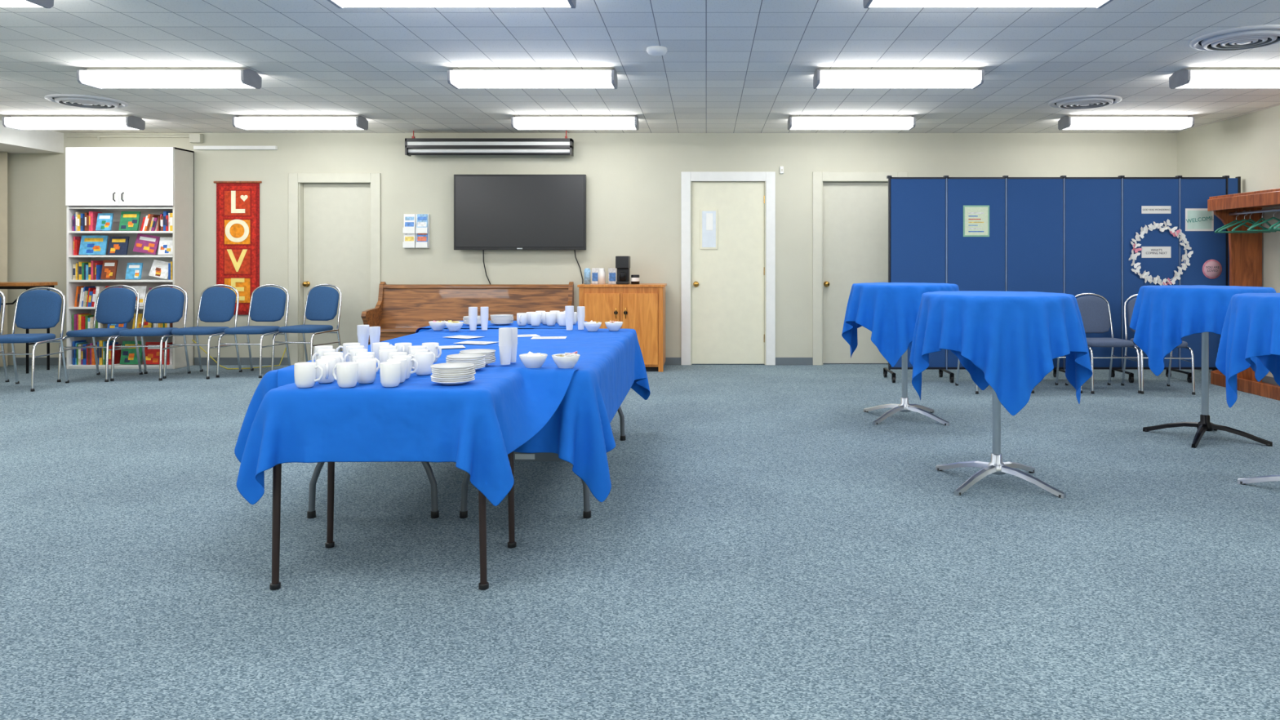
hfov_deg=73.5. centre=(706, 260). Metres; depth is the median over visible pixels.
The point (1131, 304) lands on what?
chair
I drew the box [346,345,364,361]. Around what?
coffee mug
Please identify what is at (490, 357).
saucers
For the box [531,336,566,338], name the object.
paper note
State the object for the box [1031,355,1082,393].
chair
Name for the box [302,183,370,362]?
door
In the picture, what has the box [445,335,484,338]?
paper note
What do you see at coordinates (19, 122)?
fluorescent light
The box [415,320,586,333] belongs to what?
tablecloth
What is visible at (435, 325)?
bowl
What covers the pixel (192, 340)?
cable
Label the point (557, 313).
coffee mug
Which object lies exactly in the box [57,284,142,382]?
banquet chair
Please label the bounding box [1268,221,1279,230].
hanger
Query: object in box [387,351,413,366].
coffee mug
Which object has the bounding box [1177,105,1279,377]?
wall
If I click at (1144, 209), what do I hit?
paper sign
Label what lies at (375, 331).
plastic cups
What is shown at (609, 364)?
tablecloth
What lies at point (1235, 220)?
hanger
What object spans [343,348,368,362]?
coffee mug
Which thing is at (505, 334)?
plastic cups
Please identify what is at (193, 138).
conduit
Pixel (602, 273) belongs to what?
sugar dispenser
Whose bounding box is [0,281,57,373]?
wooden side table
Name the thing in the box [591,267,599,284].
box
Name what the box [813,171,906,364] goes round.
trim
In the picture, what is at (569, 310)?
plastic cups
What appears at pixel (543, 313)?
coffee mug
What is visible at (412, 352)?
coffee mug
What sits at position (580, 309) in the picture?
plastic cups
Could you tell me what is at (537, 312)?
coffee mug
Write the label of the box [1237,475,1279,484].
cocktail table
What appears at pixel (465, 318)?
saucers
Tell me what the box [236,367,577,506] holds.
tablecloth
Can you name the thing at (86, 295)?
books
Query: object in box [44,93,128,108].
ceiling vent
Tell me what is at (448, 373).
saucers
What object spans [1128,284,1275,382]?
tablecloth
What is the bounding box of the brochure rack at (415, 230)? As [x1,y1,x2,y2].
[402,213,429,248]
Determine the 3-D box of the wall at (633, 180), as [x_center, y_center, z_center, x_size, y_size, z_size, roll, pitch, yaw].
[-1.330,-0.127,9.575,13.440,2.583,0.150,0,0,0]
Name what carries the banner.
attached to the wall at (633, 180)
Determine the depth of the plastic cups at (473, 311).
5.58 m
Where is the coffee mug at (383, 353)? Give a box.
[378,349,397,362]
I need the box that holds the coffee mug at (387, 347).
[377,345,396,356]
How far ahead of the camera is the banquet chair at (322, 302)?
9.05 m
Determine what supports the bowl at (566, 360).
on the tablecloth at (609, 364)
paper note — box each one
[440,345,465,348]
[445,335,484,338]
[453,341,496,344]
[517,333,540,337]
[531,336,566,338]
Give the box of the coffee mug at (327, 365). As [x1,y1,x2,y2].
[315,358,336,383]
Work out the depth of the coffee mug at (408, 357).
3.26 m
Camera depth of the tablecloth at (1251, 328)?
4.17 m
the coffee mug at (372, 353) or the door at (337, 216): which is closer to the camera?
the coffee mug at (372, 353)
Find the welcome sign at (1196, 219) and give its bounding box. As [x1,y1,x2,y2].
[1185,208,1213,231]
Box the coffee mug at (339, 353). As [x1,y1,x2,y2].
[323,351,343,362]
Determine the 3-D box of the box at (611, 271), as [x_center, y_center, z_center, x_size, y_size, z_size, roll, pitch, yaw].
[-1.020,0.169,9.259,0.080,0.170,0.062,0,0,-11]
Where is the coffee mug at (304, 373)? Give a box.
[293,361,324,387]
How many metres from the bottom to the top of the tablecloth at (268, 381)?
0.433 m
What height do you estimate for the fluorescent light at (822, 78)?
0.117 m
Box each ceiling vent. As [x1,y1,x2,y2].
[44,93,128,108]
[1048,94,1121,109]
[1189,24,1279,51]
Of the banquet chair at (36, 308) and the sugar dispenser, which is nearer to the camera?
the banquet chair at (36, 308)
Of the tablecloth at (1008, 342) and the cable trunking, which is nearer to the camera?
the tablecloth at (1008, 342)
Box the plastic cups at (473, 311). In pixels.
[468,306,477,330]
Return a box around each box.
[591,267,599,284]
[608,267,616,284]
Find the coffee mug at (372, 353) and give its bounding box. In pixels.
[355,351,374,358]
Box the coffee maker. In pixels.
[615,256,630,284]
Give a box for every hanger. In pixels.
[1214,211,1257,233]
[1217,210,1271,232]
[1231,210,1263,232]
[1247,208,1279,231]
[1248,208,1276,231]
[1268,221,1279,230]
[1273,224,1279,230]
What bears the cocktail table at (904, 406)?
on the floor
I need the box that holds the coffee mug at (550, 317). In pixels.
[545,312,555,325]
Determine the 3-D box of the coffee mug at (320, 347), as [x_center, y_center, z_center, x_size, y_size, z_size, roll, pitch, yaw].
[-1.640,0.409,3.657,0.072,0.086,0.092,0,0,-28]
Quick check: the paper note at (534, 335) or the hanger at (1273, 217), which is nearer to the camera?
the paper note at (534, 335)
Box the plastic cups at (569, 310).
[564,306,573,330]
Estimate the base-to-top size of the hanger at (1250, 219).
0.202 m
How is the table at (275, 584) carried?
on the floor
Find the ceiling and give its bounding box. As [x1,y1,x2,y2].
[0,0,1279,133]
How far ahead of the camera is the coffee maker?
9.09 m
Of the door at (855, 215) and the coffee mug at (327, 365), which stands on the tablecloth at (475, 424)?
the coffee mug at (327, 365)
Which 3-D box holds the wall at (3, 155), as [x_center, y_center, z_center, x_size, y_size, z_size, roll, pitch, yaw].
[-7.865,-0.015,3.250,0.370,2.360,12.500,0,0,0]
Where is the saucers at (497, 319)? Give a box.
[489,314,513,324]
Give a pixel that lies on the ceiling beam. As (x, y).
(11, 140)
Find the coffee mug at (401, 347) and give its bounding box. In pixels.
[394,342,412,355]
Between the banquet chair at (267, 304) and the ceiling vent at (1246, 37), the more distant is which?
the banquet chair at (267, 304)
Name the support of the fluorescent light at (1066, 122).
attached to the ceiling
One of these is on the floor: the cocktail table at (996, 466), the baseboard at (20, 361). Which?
the cocktail table at (996, 466)
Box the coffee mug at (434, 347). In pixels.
[422,342,441,362]
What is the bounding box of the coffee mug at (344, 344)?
[335,342,359,358]
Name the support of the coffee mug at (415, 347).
on the tablecloth at (475, 424)
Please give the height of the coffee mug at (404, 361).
0.086 m
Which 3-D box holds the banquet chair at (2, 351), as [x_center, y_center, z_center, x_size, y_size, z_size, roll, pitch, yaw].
[-6.855,0.708,7.875,0.482,0.919,0.562,0,0,-11]
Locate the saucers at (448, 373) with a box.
[430,362,475,385]
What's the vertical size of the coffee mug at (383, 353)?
0.086 m
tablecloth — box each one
[234,328,533,462]
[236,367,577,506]
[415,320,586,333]
[484,326,650,502]
[841,282,959,367]
[909,290,1092,415]
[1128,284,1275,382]
[1215,293,1279,408]
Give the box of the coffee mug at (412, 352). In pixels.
[409,348,435,370]
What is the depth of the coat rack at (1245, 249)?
8.02 m
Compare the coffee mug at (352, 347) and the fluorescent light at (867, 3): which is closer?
the coffee mug at (352, 347)
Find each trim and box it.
[288,173,380,364]
[680,171,775,364]
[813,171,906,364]
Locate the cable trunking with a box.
[193,146,277,150]
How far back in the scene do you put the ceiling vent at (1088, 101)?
7.49 m
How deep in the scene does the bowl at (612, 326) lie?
5.51 m
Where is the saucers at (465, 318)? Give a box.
[462,315,480,325]
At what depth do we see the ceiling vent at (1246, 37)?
5.36 m
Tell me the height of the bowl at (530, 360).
0.070 m
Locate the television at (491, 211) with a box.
[453,174,586,249]
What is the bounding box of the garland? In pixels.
[1128,218,1193,285]
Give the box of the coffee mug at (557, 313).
[555,311,564,324]
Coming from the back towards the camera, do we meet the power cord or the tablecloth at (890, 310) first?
the power cord
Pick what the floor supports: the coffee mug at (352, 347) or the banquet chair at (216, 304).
the banquet chair at (216, 304)
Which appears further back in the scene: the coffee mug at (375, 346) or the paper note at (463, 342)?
the paper note at (463, 342)
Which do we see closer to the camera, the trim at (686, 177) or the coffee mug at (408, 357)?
the coffee mug at (408, 357)
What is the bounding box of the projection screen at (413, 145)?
[404,130,573,156]
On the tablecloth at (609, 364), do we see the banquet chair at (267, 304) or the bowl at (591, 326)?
the bowl at (591, 326)
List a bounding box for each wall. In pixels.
[0,151,7,366]
[7,133,1177,364]
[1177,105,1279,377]
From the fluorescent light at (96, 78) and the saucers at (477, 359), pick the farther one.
the fluorescent light at (96, 78)
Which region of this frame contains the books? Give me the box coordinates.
[72,211,172,364]
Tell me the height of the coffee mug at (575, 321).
0.086 m
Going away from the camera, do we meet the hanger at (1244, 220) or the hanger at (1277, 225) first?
the hanger at (1277, 225)
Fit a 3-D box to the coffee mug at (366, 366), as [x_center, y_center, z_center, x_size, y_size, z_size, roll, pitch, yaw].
[-1.264,0.409,3.146,0.092,0.086,0.072,0,0,-36]
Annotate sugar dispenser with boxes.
[597,268,605,284]
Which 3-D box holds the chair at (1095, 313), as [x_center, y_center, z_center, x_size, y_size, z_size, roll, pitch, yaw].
[3.579,0.735,7.723,0.453,0.863,0.528,0,0,-3]
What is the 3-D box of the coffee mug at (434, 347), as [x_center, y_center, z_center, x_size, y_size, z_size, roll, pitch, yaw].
[-1.212,0.409,3.782,0.092,0.086,0.072,0,0,-5]
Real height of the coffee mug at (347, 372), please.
0.086 m
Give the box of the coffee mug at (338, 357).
[320,355,340,363]
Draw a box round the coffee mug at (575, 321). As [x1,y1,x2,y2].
[573,311,577,324]
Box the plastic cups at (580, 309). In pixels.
[577,306,585,329]
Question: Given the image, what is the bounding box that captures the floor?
[0,363,1279,719]
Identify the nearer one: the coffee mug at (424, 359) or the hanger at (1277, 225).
the coffee mug at (424, 359)
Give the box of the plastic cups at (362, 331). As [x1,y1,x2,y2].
[356,324,369,349]
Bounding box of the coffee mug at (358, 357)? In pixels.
[352,355,380,372]
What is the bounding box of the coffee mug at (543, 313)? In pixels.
[541,311,551,324]
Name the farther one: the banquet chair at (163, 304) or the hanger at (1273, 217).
the banquet chair at (163, 304)
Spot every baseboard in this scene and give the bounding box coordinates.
[15,357,812,364]
[1199,369,1278,385]
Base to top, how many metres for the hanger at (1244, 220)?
0.202 m
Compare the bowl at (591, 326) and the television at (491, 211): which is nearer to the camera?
the bowl at (591, 326)
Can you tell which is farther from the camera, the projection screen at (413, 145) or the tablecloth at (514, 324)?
the projection screen at (413, 145)
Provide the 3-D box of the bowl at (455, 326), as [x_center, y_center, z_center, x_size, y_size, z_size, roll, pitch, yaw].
[-1.635,0.424,5.540,0.120,0.069,0.120,0,0,36]
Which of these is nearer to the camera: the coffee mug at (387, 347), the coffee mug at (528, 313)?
the coffee mug at (387, 347)
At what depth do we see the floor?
3.26 m
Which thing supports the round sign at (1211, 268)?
attached to the divider
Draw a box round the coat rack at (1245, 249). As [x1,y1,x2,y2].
[1207,187,1279,400]
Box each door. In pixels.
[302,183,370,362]
[692,182,764,364]
[822,182,888,363]
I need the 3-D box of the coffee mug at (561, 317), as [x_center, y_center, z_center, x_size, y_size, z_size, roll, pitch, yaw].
[-0.990,0.409,5.910,0.072,0.086,0.092,0,0,0]
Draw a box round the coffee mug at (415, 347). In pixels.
[408,345,430,354]
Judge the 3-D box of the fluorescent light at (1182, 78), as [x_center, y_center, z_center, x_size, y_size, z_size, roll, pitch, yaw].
[4.135,-1.359,6.370,1.220,0.117,0.260,0,0,0]
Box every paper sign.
[1141,205,1170,213]
[1141,246,1170,257]
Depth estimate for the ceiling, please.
6.01 m
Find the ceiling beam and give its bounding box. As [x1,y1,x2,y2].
[0,120,63,153]
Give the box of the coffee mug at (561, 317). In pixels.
[557,313,565,325]
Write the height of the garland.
0.665 m
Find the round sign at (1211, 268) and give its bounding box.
[1202,259,1222,279]
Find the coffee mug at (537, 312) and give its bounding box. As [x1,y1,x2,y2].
[535,311,545,323]
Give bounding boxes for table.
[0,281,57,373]
[269,451,516,590]
[306,462,439,518]
[459,406,626,518]
[862,349,949,425]
[935,388,1066,498]
[1142,332,1272,448]
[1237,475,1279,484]
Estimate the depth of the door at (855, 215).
9.58 m
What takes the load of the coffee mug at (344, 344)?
on the tablecloth at (268, 381)
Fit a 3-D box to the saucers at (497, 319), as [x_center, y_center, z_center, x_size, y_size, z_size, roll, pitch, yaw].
[-1.440,0.418,6.021,0.166,0.068,0.164,0,0,0]
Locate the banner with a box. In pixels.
[213,181,262,315]
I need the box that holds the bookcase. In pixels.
[65,146,193,368]
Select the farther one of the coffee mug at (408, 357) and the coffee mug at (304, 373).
the coffee mug at (408, 357)
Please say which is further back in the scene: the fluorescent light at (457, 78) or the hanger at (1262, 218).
the hanger at (1262, 218)
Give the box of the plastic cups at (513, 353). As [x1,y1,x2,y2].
[510,327,517,362]
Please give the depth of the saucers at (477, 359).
3.49 m
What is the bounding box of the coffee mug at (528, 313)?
[526,311,536,324]
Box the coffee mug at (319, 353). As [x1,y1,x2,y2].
[311,348,335,362]
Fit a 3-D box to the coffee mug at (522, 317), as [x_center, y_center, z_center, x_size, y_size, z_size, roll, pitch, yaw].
[-1.286,0.409,5.922,0.072,0.086,0.092,0,0,36]
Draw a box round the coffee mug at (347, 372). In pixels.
[332,361,358,387]
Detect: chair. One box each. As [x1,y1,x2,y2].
[0,286,69,391]
[0,290,8,382]
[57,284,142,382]
[110,284,191,381]
[162,284,242,379]
[216,284,290,377]
[271,283,342,370]
[955,359,978,394]
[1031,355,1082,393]
[1065,293,1141,393]
[1120,293,1195,395]
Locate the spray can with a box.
[583,268,591,284]
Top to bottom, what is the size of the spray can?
0.170 m
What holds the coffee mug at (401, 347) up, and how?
on the tablecloth at (268, 381)
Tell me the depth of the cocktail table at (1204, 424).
5.57 m
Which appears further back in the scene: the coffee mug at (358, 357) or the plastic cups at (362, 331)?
the plastic cups at (362, 331)
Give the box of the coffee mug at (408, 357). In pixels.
[391,355,418,379]
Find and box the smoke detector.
[646,45,666,55]
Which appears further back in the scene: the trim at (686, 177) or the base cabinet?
the trim at (686, 177)
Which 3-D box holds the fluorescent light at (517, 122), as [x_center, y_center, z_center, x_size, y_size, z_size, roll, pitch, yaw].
[-1.285,-1.359,8.420,1.220,0.117,0.260,0,0,0]
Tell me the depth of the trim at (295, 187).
9.48 m
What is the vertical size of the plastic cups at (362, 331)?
0.128 m
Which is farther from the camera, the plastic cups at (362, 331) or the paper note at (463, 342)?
the paper note at (463, 342)
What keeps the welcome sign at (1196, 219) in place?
attached to the divider
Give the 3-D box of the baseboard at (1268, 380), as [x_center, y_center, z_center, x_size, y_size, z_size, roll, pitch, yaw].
[5.232,1.122,3.240,0.013,0.084,12.480,0,0,0]
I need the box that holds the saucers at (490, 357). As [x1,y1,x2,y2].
[458,348,495,365]
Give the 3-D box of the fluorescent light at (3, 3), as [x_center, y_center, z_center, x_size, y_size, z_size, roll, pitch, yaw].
[-3.995,-1.359,4.300,1.220,0.117,0.260,0,0,0]
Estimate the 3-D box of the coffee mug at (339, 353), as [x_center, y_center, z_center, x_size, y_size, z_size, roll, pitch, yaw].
[-1.475,0.409,3.376,0.072,0.086,0.092,0,0,-28]
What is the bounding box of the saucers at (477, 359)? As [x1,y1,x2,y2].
[445,353,485,370]
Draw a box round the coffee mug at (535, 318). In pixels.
[530,313,542,325]
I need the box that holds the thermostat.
[779,166,783,173]
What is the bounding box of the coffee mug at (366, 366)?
[355,358,376,383]
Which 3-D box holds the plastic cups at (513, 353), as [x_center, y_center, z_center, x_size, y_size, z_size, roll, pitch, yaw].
[-0.865,0.377,3.800,0.051,0.152,0.051,0,0,0]
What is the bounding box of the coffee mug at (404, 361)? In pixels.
[386,358,407,382]
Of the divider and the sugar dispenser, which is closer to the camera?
the divider
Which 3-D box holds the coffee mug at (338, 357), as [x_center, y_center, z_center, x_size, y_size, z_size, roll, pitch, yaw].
[-1.446,0.409,3.257,0.092,0.086,0.072,0,0,-18]
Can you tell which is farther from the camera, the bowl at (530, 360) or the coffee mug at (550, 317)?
the coffee mug at (550, 317)
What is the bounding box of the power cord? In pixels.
[483,249,583,284]
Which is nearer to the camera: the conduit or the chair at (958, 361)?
the chair at (958, 361)
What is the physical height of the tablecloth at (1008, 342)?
0.566 m
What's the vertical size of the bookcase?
2.380 m
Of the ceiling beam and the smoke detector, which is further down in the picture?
the ceiling beam
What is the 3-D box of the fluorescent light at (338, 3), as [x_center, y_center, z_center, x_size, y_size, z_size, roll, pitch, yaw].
[-1.285,-1.359,4.300,1.220,0.117,0.260,0,0,0]
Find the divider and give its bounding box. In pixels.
[883,175,1240,382]
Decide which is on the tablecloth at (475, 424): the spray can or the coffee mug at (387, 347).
the coffee mug at (387, 347)
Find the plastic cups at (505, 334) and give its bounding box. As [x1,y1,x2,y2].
[498,327,512,364]
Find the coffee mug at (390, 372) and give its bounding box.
[379,361,401,387]
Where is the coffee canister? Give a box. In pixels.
[631,275,639,284]
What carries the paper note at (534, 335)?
on the tablecloth at (609, 364)
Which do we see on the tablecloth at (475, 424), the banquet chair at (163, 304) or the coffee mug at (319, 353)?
the coffee mug at (319, 353)
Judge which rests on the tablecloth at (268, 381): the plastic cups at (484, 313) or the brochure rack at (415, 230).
the plastic cups at (484, 313)
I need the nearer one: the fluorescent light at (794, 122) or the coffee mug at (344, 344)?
the coffee mug at (344, 344)
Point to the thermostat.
(781, 168)
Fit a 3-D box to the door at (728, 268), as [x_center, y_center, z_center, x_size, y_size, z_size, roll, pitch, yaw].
[0.251,0.141,9.515,0.817,2.029,0.120,0,0,0]
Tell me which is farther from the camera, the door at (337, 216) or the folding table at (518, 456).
the door at (337, 216)
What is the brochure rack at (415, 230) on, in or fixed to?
attached to the wall at (633, 180)
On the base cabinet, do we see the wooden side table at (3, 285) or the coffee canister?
the coffee canister
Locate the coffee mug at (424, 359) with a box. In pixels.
[411,351,432,375]
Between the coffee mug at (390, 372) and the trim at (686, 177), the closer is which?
the coffee mug at (390, 372)
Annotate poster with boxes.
[963,205,989,236]
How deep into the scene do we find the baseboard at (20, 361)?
9.48 m
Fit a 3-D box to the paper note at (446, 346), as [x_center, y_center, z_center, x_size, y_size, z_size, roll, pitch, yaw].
[-1.380,0.457,4.500,0.200,0.001,0.140,0,0,-23]
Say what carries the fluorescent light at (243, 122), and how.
attached to the ceiling
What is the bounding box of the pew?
[360,281,573,344]
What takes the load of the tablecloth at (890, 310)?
on the cocktail table at (904, 406)
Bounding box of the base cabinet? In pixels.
[577,283,666,372]
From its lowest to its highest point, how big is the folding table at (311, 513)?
0.690 m
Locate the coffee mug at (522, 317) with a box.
[516,312,527,325]
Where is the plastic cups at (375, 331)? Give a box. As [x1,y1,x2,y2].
[368,326,380,351]
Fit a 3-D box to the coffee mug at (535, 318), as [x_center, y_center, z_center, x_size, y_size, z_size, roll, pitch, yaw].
[-1.181,0.409,5.910,0.072,0.086,0.092,0,0,-3]
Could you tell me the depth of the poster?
8.29 m
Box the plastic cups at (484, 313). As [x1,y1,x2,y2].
[480,306,488,329]
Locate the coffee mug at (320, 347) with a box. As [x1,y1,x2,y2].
[313,345,333,359]
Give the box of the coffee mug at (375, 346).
[372,342,392,363]
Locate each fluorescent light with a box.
[0,0,53,8]
[2,115,145,130]
[76,69,262,88]
[231,115,368,130]
[327,0,576,8]
[447,69,617,88]
[511,115,639,130]
[787,115,915,130]
[813,69,984,88]
[862,0,1113,8]
[1057,115,1194,130]
[1168,69,1279,88]
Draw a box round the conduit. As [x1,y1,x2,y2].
[66,133,203,142]
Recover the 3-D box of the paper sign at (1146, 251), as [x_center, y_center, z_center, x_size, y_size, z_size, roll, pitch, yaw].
[4.378,-0.080,8.299,0.285,0.110,0.006,0,0,0]
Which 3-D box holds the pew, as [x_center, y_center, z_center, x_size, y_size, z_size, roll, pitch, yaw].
[-2.535,0.700,9.195,2.130,0.930,0.590,0,0,0]
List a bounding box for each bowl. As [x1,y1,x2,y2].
[428,320,447,330]
[444,320,463,331]
[519,351,547,368]
[551,351,580,368]
[582,320,601,331]
[604,320,622,331]
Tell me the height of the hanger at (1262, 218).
0.202 m

